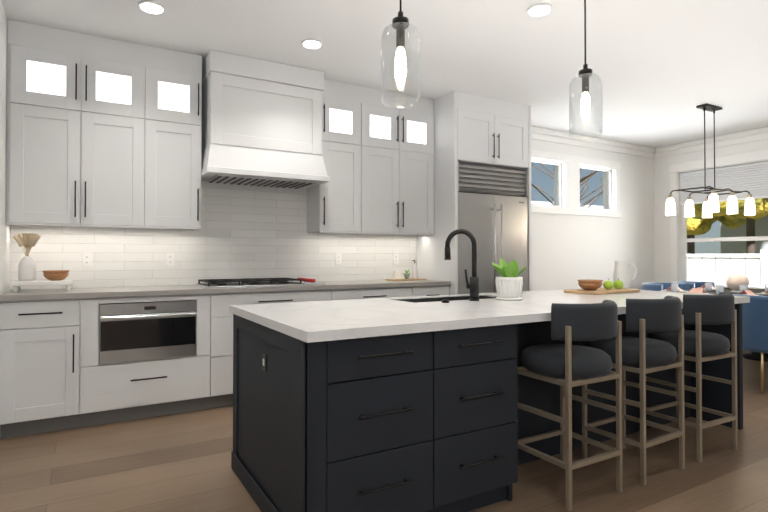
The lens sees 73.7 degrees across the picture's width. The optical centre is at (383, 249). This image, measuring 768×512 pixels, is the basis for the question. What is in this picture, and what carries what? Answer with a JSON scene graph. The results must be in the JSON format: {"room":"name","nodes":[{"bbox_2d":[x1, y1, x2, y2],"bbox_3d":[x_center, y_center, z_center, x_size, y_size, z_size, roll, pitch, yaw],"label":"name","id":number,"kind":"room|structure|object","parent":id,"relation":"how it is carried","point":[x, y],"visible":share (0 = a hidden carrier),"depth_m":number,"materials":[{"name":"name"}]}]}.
{"room":"dining room and kitchen","nodes":[
{"label":"dining room and kitchen","id":0,"kind":"room"},
{"bbox_2d":[0,0,10,294],"bbox_3d":[-1.082,-0.208,0.735,0.191,2.790,6.869,0,-1,-30],"label":"wall","id":1,"kind":"structure","parent":0,"point":[5,256],"depth_m":3.38,"materials":[{"name":"white paint"}]},
{"bbox_2d":[20,139,654,290],"bbox_3d":[0.624,-0.146,5.816,8.257,2.790,0.191,0,-1,-30],"label":"wall","id":2,"kind":"structure","parent":0,"point":[569,251],"depth_m":7.08,"materials":[{"name":"white paint"}]},
{"bbox_2d":[5,19,148,227],"bbox_3d":[-2.273,-0.871,3.824,0.852,1.387,0.321,0,-1,-30],"label":"upper cabinet","id":3,"kind":"object","parent":2,"relation":"attached to","point":[103,132],"depth_m":3.67,"materials":[{"name":"white wood"}]},
{"bbox_2d":[145,46,201,229],"bbox_3d":[-1.724,-0.867,4.144,0.418,1.387,0.321,0,-1,-30],"label":"upper cabinet","id":4,"kind":"object","parent":2,"relation":"attached to","point":[173,125],"depth_m":4.01,"materials":[{"name":"white wood"}]},
{"bbox_2d":[11,181,416,289],"bbox_3d":[-1.187,-0.166,4.642,3.562,0.939,0.010,0,-1,-30],"label":"tile backsplash","id":5,"kind":"structure","parent":2,"relation":"attached to","point":[249,231],"depth_m":4.52,"materials":[{"name":"white tile"}]},
{"bbox_2d":[82,253,91,266],"bbox_3d":[-2.306,0.079,3.976,0.067,0.110,0.007,0,-1,-30],"label":"outlet","id":6,"kind":"object","parent":5,"relation":"attached to","point":[87,259],"depth_m":3.97,"materials":[{"name":"white plastic"}]},
{"bbox_2d":[166,253,174,265],"bbox_3d":[-1.786,0.083,4.279,0.067,0.110,0.007,0,-1,-30],"label":"outlet","id":7,"kind":"object","parent":5,"relation":"attached to","point":[170,257],"depth_m":4.28,"materials":[{"name":"white plastic"}]},
{"bbox_2d":[335,253,340,264],"bbox_3d":[-0.452,0.093,5.057,0.067,0.110,0.007,0,-1,-30],"label":"outlet","id":8,"kind":"object","parent":5,"relation":"attached to","point":[337,255],"depth_m":5.05,"materials":[{"name":"white plastic"}]},
{"bbox_2d":[393,254,398,263],"bbox_3d":[0.125,0.097,5.394,0.067,0.110,0.007,0,-1,-30],"label":"outlet","id":9,"kind":"object","parent":5,"relation":"attached to","point":[395,256],"depth_m":5.39,"materials":[{"name":"white plastic"}]},
{"bbox_2d":[201,50,328,188],"bbox_3d":[-1.050,-1.064,4.421,1.025,0.986,0.525,0,-1,-30],"label":"range hood","id":10,"kind":"object","parent":2,"relation":"attached to","point":[261,125],"visible":0.94,"depth_m":4.22,"materials":[{"name":"white wood"}]},
{"bbox_2d":[307,79,362,233],"bbox_3d":[-0.477,-0.858,4.871,0.422,1.387,0.321,0,-1,-30],"label":"upper cabinet","id":11,"kind":"object","parent":2,"relation":"attached to","point":[335,205],"depth_m":4.75,"materials":[{"name":"white wood"}]},
{"bbox_2d":[363,86,433,234],"bbox_3d":[0.069,-0.854,5.190,0.843,1.387,0.321,0,-1,-30],"label":"upper cabinet","id":12,"kind":"object","parent":2,"relation":"attached to","point":[378,156],"depth_m":5.04,"materials":[{"name":"white wood"}]},
{"bbox_2d":[531,149,620,217],"bbox_3d":[2.479,-0.857,6.823,2.013,0.792,0.107,0,-1,-30],"label":"window","id":13,"kind":"structure","parent":2,"relation":"in","point":[570,166],"depth_m":6.80,"materials":[{"name":"white wood"}]},
{"bbox_2d":[531,126,655,157],"bbox_3d":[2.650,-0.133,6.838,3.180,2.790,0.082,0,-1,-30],"label":"crown molding","id":14,"kind":"structure","parent":2,"relation":"attached to","point":[561,137],"depth_m":6.95,"materials":[{"name":"white wood"}]},
{"bbox_2d":[0,350,767,511],"bbox_3d":[2.402,1.262,2.749,8.257,0.102,7.250,0,-1,-30],"label":"floor","id":15,"kind":"structure","parent":0,"point":[178,462],"depth_m":2.78,"materials":[{"name":"brown wood"}]},
{"bbox_2d":[0,300,83,438],"bbox_3d":[-2.385,0.777,3.589,0.438,0.889,0.578,0,-1,-30],"label":"base cabinet","id":16,"kind":"object","parent":15,"relation":"on","point":[55,375],"depth_m":3.35,"materials":[{"name":"white wood"}]},
{"bbox_2d":[0,280,450,303],"bbox_3d":[-1.031,0.322,4.370,3.558,0.041,0.602,0,-1,-30],"label":"countertop","id":17,"kind":"structure","parent":16,"relation":"on","point":[175,290],"depth_m":3.88,"materials":[{"name":"grey stone"}]},
{"bbox_2d":[10,280,73,291],"bbox_3d":[-2.400,0.255,3.605,0.362,0.072,0.191,0,-1,-30],"label":"tray","id":18,"kind":"object","parent":17,"relation":"on","point":[15,285],"visible":1,"depth_m":3.53,"materials":[{"name":"beige wood"}]},
{"bbox_2d":[13,233,39,280],"bbox_3d":[-2.492,0.051,3.576,0.160,0.335,0.117,0,-1,-30],"label":"vase","id":19,"kind":"object","parent":18,"relation":"on","point":[26,268],"visible":1,"depth_m":3.55,"materials":[{"name":"white ceramic"}]},
{"bbox_2d":[43,270,69,280],"bbox_3d":[-2.334,0.184,3.645,0.168,0.071,0.168,0,-1,-30],"label":"bowl","id":20,"kind":"object","parent":18,"relation":"on","point":[54,275],"visible":0.98,"depth_m":3.60,"materials":[{"name":"brown wood"}]},
{"bbox_2d":[195,277,325,287],"bbox_3d":[-1.044,0.275,4.357,1.002,0.050,0.458,0,-1,-30],"label":"cooktop","id":21,"kind":"object","parent":17,"relation":"in","point":[240,282],"visible":1,"depth_m":4.23,"materials":[{"name":"silver metal"}]},
{"bbox_2d":[385,279,426,280],"bbox_3d":[0.226,0.304,5.181,0.382,0.011,0.191,0,-1,-30],"label":"board","id":22,"kind":"object","parent":17,"relation":"on","point":[404,279],"visible":0.9,"depth_m":5.11,"materials":[{"name":"brown wood"}]},
{"bbox_2d":[394,271,400,278],"bbox_3d":[0.135,0.255,5.167,0.076,0.086,0.019,0,-1,-30],"label":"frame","id":23,"kind":"object","parent":22,"relation":"on","point":[397,274],"visible":0.96,"depth_m":5.16,"materials":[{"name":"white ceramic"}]},
{"bbox_2d":[404,269,409,278],"bbox_3d":[0.231,0.248,5.173,0.067,0.100,0.067,0,-1,-30],"label":"pot","id":24,"kind":"object","parent":22,"relation":"on","point":[406,275],"visible":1,"depth_m":5.16,"materials":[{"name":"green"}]},
{"bbox_2d":[412,260,417,278],"bbox_3d":[0.312,0.201,5.254,0.071,0.194,0.063,0,-1,-30],"label":"soap dispenser","id":25,"kind":"object","parent":22,"relation":"on","point":[414,272],"visible":1,"depth_m":5.23,"materials":[{"name":"white ceramic"}]},
{"bbox_2d":[80,344,211,426],"bbox_3d":[-1.828,1.009,3.911,0.851,0.433,0.578,0,-1,-30],"label":"base cabinet","id":26,"kind":"object","parent":15,"relation":"on","point":[131,390],"depth_m":3.66,"materials":[{"name":"white wood"}]},
{"bbox_2d":[99,300,196,363],"bbox_3d":[-1.789,0.585,3.860,0.630,0.407,0.494,0,-1,-30],"label":"microwave oven","id":27,"kind":"object","parent":26,"relation":"in","point":[135,331],"visible":0.96,"depth_m":3.65,"materials":[{"name":"silver metal"}]},
{"bbox_2d":[196,292,331,407],"bbox_3d":[-1.028,0.787,4.380,1.002,0.889,0.578,0,-1,-30],"label":"base cabinet","id":28,"kind":"object","parent":15,"relation":"on","point":[214,319],"depth_m":3.93,"materials":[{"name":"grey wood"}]},
{"bbox_2d":[332,288,415,299],"bbox_3d":[-0.239,0.793,4.840,0.825,0.889,0.578,0,-1,-30],"label":"base cabinet","id":29,"kind":"object","parent":15,"relation":"on","point":[341,293],"depth_m":4.58,"materials":[{"name":"grey"}]},
{"bbox_2d":[416,284,450,295],"bbox_3d":[0.308,0.796,5.159,0.442,0.889,0.578,0,-1,-30],"label":"base cabinet","id":30,"kind":"object","parent":15,"relation":"on","point":[419,291],"depth_m":4.92,"materials":[{"name":"grey wood"}]},
{"bbox_2d":[417,90,531,294],"bbox_3d":[0.978,-0.150,5.499,1.038,2.789,0.687,0,-1,-30],"label":"cabinet","id":31,"kind":"object","parent":15,"relation":"on","point":[474,129],"visible":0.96,"depth_m":5.19,"materials":[{"name":"white wood"}]},
{"bbox_2d":[230,300,749,511],"bbox_3d":[0.808,0.786,3.153,3.171,0.861,1.139,0,-1,-30],"label":"kitchen island","id":32,"kind":"object","parent":15,"relation":"on","point":[401,404],"depth_m":2.23,"materials":[{"name":"grey wood"}]},
{"bbox_2d":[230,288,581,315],"bbox_3d":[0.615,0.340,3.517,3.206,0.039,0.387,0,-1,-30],"label":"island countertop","id":33,"kind":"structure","parent":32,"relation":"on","point":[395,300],"depth_m":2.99,"materials":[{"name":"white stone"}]},
{"bbox_2d":[410,296,489,303],"bbox_3d":[0.437,0.449,3.369,0.773,0.243,0.312,0,-1,-30],"label":"sink","id":34,"kind":"object","parent":33,"relation":"in","point":[415,298],"depth_m":3.52,"materials":[{"name":"metal"}]},
{"bbox_2d":[444,229,479,300],"bbox_3d":[0.491,0.092,3.221,0.134,0.447,0.215,0,-1,-30],"label":"faucet","id":35,"kind":"object","parent":33,"relation":"on","point":[473,286],"visible":1,"depth_m":3.16,"materials":[{"name":"black metal"}]},
{"bbox_2d":[564,288,639,294],"bbox_3d":[1.663,0.315,3.905,0.544,0.019,0.272,0,-1,-30],"label":"cutting board","id":36,"kind":"object","parent":33,"relation":"on","point":[601,291],"visible":0.81,"depth_m":3.82,"materials":[{"name":"brown wood"}]},
{"bbox_2d":[578,279,602,289],"bbox_3d":[1.552,0.267,3.855,0.186,0.075,0.184,0,-1,-30],"label":"bowl","id":37,"kind":"object","parent":36,"relation":"on","point":[587,284],"visible":1,"depth_m":3.79,"materials":[{"name":"brown wood"}]},
{"bbox_2d":[603,279,613,289],"bbox_3d":[1.706,0.262,3.894,0.075,0.084,0.075,0,-1,-30],"label":"apple","id":38,"kind":"object","parent":36,"relation":"on","point":[608,285],"visible":0.98,"depth_m":3.87,"materials":[{"name":"green food"}]},
{"bbox_2d":[613,278,623,288],"bbox_3d":[1.800,0.263,3.931,0.075,0.084,0.075,0,-1,-30],"label":"apple","id":39,"kind":"object","parent":36,"relation":"on","point":[618,284],"visible":0.96,"depth_m":3.91,"materials":[{"name":"green food"}]},
{"bbox_2d":[613,261,637,288],"bbox_3d":[2.029,0.212,4.330,0.185,0.235,0.143,0,-1,-30],"label":"pitcher","id":40,"kind":"object","parent":33,"relation":"on","point":[621,272],"visible":0.85,"depth_m":4.28,"materials":[{"name":"white ceramic"}]},
{"bbox_2d":[246,290,749,339],"bbox_3d":[0.909,0.334,3.013,3.206,0.039,0.779,0,-1,-30],"label":"island countertop","id":41,"kind":"structure","parent":32,"relation":"on","point":[351,319],"depth_m":2.47,"materials":[{"name":"white stone"}]},
{"bbox_2d":[492,258,527,300],"bbox_3d":[0.785,0.183,3.269,0.207,0.267,0.204,0,-1,-30],"label":"plant pot","id":42,"kind":"object","parent":41,"relation":"on","point":[509,282],"visible":1,"depth_m":3.21,"materials":[{"name":"white ceramic"}]},
{"bbox_2d":[458,161,527,293],"bbox_3d":[0.989,0.193,5.473,0.954,2.103,0.704,0,-1,-30],"label":"refrigerator","id":43,"kind":"object","parent":15,"relation":"on","point":[492,209],"visible":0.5,"depth_m":5.21,"materials":[{"name":"grey metal"}]},
{"bbox_2d":[516,299,622,510],"bbox_3d":[0.935,0.734,2.616,0.454,0.952,0.464,0,-1,-30],"label":"bar stool","id":44,"kind":"object","parent":15,"relation":"on","point":[567,362],"visible":0.98,"depth_m":2.45,"materials":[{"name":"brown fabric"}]},
{"bbox_2d":[582,295,684,484],"bbox_3d":[1.407,0.737,2.885,0.454,0.952,0.464,0,-1,-32],"label":"bar stool","id":45,"kind":"object","parent":15,"relation":"on","point":[641,351],"visible":0.92,"depth_m":2.71,"materials":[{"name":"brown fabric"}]},
{"bbox_2d":[641,282,689,290],"bbox_3d":[3.542,0.840,6.400,0.630,0.834,0.575,0,-1,-30],"label":"dining chair","id":46,"kind":"object","parent":15,"relation":"on","point":[654,286],"visible":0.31,"depth_m":6.45,"materials":[{"name":"blue fabric"}]},
{"bbox_2d":[646,292,737,461],"bbox_3d":[1.892,0.741,3.174,0.454,0.952,0.464,0,-1,-29],"label":"bar stool","id":47,"kind":"object","parent":15,"relation":"on","point":[700,310],"visible":0.83,"depth_m":2.99,"materials":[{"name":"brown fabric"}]},
{"bbox_2d":[671,281,714,289],"bbox_3d":[4.092,0.844,6.720,0.630,0.834,0.575,1,-1,-36],"label":"dining chair","id":48,"kind":"object","parent":15,"relation":"on","point":[694,284],"visible":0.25,"depth_m":6.88,"materials":[{"name":"blue fabric"}]},
{"bbox_2d":[684,288,767,361],"bbox_3d":[3.892,0.860,5.611,2.003,0.772,1.145,0,-1,-30],"label":"dining table","id":49,"kind":"object","parent":15,"relation":"on","point":[752,355],"visible":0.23,"depth_m":5.83,"materials":[{"name":"black"}]},
{"bbox_2d":[660,283,687,292],"bbox_3d":[3.195,0.417,5.651,0.373,0.112,0.275,0,-1,-30],"label":"place setting","id":50,"kind":"object","parent":49,"relation":"on","point":[673,288],"visible":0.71,"depth_m":5.55,"materials":[{"name":"grey ceramic"}]},
{"bbox_2d":[686,285,723,294],"bbox_3d":[3.197,0.412,5.198,0.275,0.112,0.373,0,-1,-30],"label":"place setting","id":51,"kind":"object","parent":49,"relation":"on","point":[703,291],"visible":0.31,"depth_m":5.15,"materials":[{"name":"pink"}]},
{"bbox_2d":[698,281,716,291],"bbox_3d":[3.772,0.422,5.988,0.373,0.112,0.275,0,-1,-30],"label":"place setting","id":52,"kind":"object","parent":49,"relation":"on","point":[709,287],"visible":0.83,"depth_m":5.86,"materials":[{"name":"grey ceramic"}]},
{"bbox_2d":[725,273,749,292],"bbox_3d":[3.867,0.365,5.603,0.219,0.216,0.219,0,-1,-30],"label":"centerpiece","id":53,"kind":"object","parent":49,"relation":"on","point":[734,281],"visible":0.75,"depth_m":5.54,"materials":[{"name":"white ceramic"}]},
{"bbox_2d":[739,285,758,295],"bbox_3d":[3.517,0.409,4.956,0.373,0.112,0.275,0,-1,-30],"label":"place setting","id":54,"kind":"object","parent":49,"relation":"on","point":[745,292],"visible":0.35,"depth_m":4.99,"materials":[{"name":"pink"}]},
{"bbox_2d":[756,284,767,295],"bbox_3d":[3.970,0.412,5.221,0.373,0.112,0.275,0,-1,-30],"label":"place setting","id":55,"kind":"object","parent":49,"relation":"on","point":[765,293],"visible":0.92,"depth_m":5.26,"materials":[{"name":"grey ceramic"}]},
{"bbox_2d":[733,294,767,393],"bbox_3d":[3.468,0.817,4.544,0.630,0.834,0.575,0,-1,7],"label":"dining chair","id":56,"kind":"object","parent":15,"relation":"on","point":[755,323],"visible":0.71,"depth_m":4.41,"materials":[{"name":"blue fabric"}]},
{"bbox_2d":[1,0,767,147],"bbox_3d":[2.402,-1.626,2.784,8.257,0.095,7.250,0,-1,-30],"label":"ceiling","id":57,"kind":"structure","parent":0,"point":[662,69],"depth_m":3.92,"materials":[{"name":"white paint"}]},
{"bbox_2d":[138,0,164,13],"bbox_3d":[-1.503,-1.564,3.312,0.161,0.015,0.161,1,-1,-36],"label":"recessed light","id":58,"kind":"object","parent":57,"relation":"in","point":[151,7],"depth_m":3.29,"materials":[{"name":"white"}]},
{"bbox_2d":[301,39,322,48],"bbox_3d":[-0.546,-1.557,3.880,0.161,0.015,0.161,1,-1,-36],"label":"recessed light","id":59,"kind":"object","parent":57,"relation":"in","point":[307,43],"depth_m":3.86,"materials":[{"name":"white"}]},
{"bbox_2d":[381,0,419,107],"bbox_3d":[0.075,-1.126,2.337,0.180,0.914,0.181,0,-1,-30],"label":"pendant lamp","id":60,"kind":"object","parent":57,"relation":"hanging from","point":[400,23],"visible":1,"depth_m":2.32,"materials":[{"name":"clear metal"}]},
{"bbox_2d":[526,3,551,16],"bbox_3d":[1.015,-1.564,3.348,0.161,0.015,0.161,-1,-1,36],"label":"recessed light","id":61,"kind":"object","parent":57,"relation":"in","point":[535,10],"depth_m":3.33,"materials":[{"name":"white"}]},
{"bbox_2d":[569,0,602,138],"bbox_3d":[1.170,-1.118,2.975,0.180,0.914,0.181,0,-1,-30],"label":"pendant lamp","id":62,"kind":"object","parent":57,"relation":"hanging from","point":[585,73],"visible":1,"depth_m":2.96,"materials":[{"name":"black glass"}]},
{"bbox_2d":[665,103,755,217],"bbox_3d":[3.514,-0.958,5.523,0.824,1.173,0.536,0,-1,-30],"label":"chandelier","id":63,"kind":"object","parent":57,"relation":"hanging from","point":[710,204],"visible":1,"depth_m":5.48,"materials":[{"name":"white glass"}]},
{"bbox_2d":[654,139,767,282],"bbox_3d":[5.886,-0.159,4.798,0.191,2.790,6.869,0,-1,-30],"label":"wall","id":64,"kind":"structure","parent":0,"point":[662,260],"depth_m":7.57,"materials":[{"name":"white paint"}]},
{"bbox_2d":[656,127,767,157],"bbox_3d":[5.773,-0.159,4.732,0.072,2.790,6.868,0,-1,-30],"label":"crown molding","id":65,"kind":"structure","parent":64,"relation":"attached to","point":[758,134],"depth_m":6.94,"materials":[{"name":"white wood"}]},
{"bbox_2d":[668,149,767,288],"bbox_3d":[4.748,-0.290,6.638,0.172,1.939,2.070,0,-1,-30],"label":"window","id":66,"kind":"structure","parent":64,"relation":"in","point":[679,239],"depth_m":7.40,"materials":[{"name":"white wood"}]},
{"bbox_2d":[680,161,767,204],"bbox_3d":[4.752,-0.884,6.647,0.038,0.461,1.803,0,-1,-30],"label":"window shade","id":67,"kind":"object","parent":66,"relation":"attached to","point":[752,178],"visible":0.79,"depth_m":6.84,"materials":[{"name":"grey fabric"}]},
{"label":"outside","id":68,"kind":"structure","parent":0,"visible":0},
{"bbox_3d":[5.939,1.382,10.885,27.909,0.102,23.087,0,-1,-30],"label":"ground","id":69,"kind":"structure","parent":68,"visible":0},
{"bbox_2d":[531,201,602,208],"bbox_3d":[7.506,-0.267,21.869,11.257,3.464,4.579,0,-1,-30],"label":"house","id":70,"kind":"structure","parent":69,"relation":"on","point":[549,203],"depth_m":21.25,"materials":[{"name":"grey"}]},
{"bbox_2d":[531,163,602,207],"bbox_3d":[5.735,-1.828,15.241,7.146,6.430,5.246,0,-1,-30],"label":"bare tree","id":71,"kind":"object","parent":69,"relation":"on","point":[586,178],"depth_m":15.83,"materials":[{"name":"brown plant"}]},
{"bbox_2d":[686,216,741,253],"bbox_3d":[7.957,-0.494,13.119,2.082,3.718,2.103,0,-1,-30],"label":"tree","id":72,"kind":"object","parent":69,"relation":"on","point":[698,227],"depth_m":12.49,"materials":[{"name":"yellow plant"}]},
{"bbox_2d":[687,250,767,286],"bbox_3d":[8.409,0.641,8.303,0.172,1.318,10.971,0,-1,-30],"label":"fence","id":73,"kind":"object","parent":69,"relation":"on","point":[753,268],"depth_m":10.55,"materials":[{"name":"white wood"}]},
{"bbox_2d":[690,191,767,253],"bbox_3d":[8.120,-0.939,11.187,2.894,4.557,2.952,0,-1,-30],"label":"tree","id":74,"kind":"object","parent":69,"relation":"on","point":[761,209],"depth_m":11.00,"materials":[{"name":"yellow plant"}]},
{"bbox_2d":[720,193,767,253],"bbox_3d":[14.415,-1.384,10.450,6.106,5.420,12.020,0,-1,-30],"label":"house","id":75,"kind":"structure","parent":69,"relation":"on","point":[739,247],"depth_m":13.59,"materials":[{"name":"grey"}]}
]}

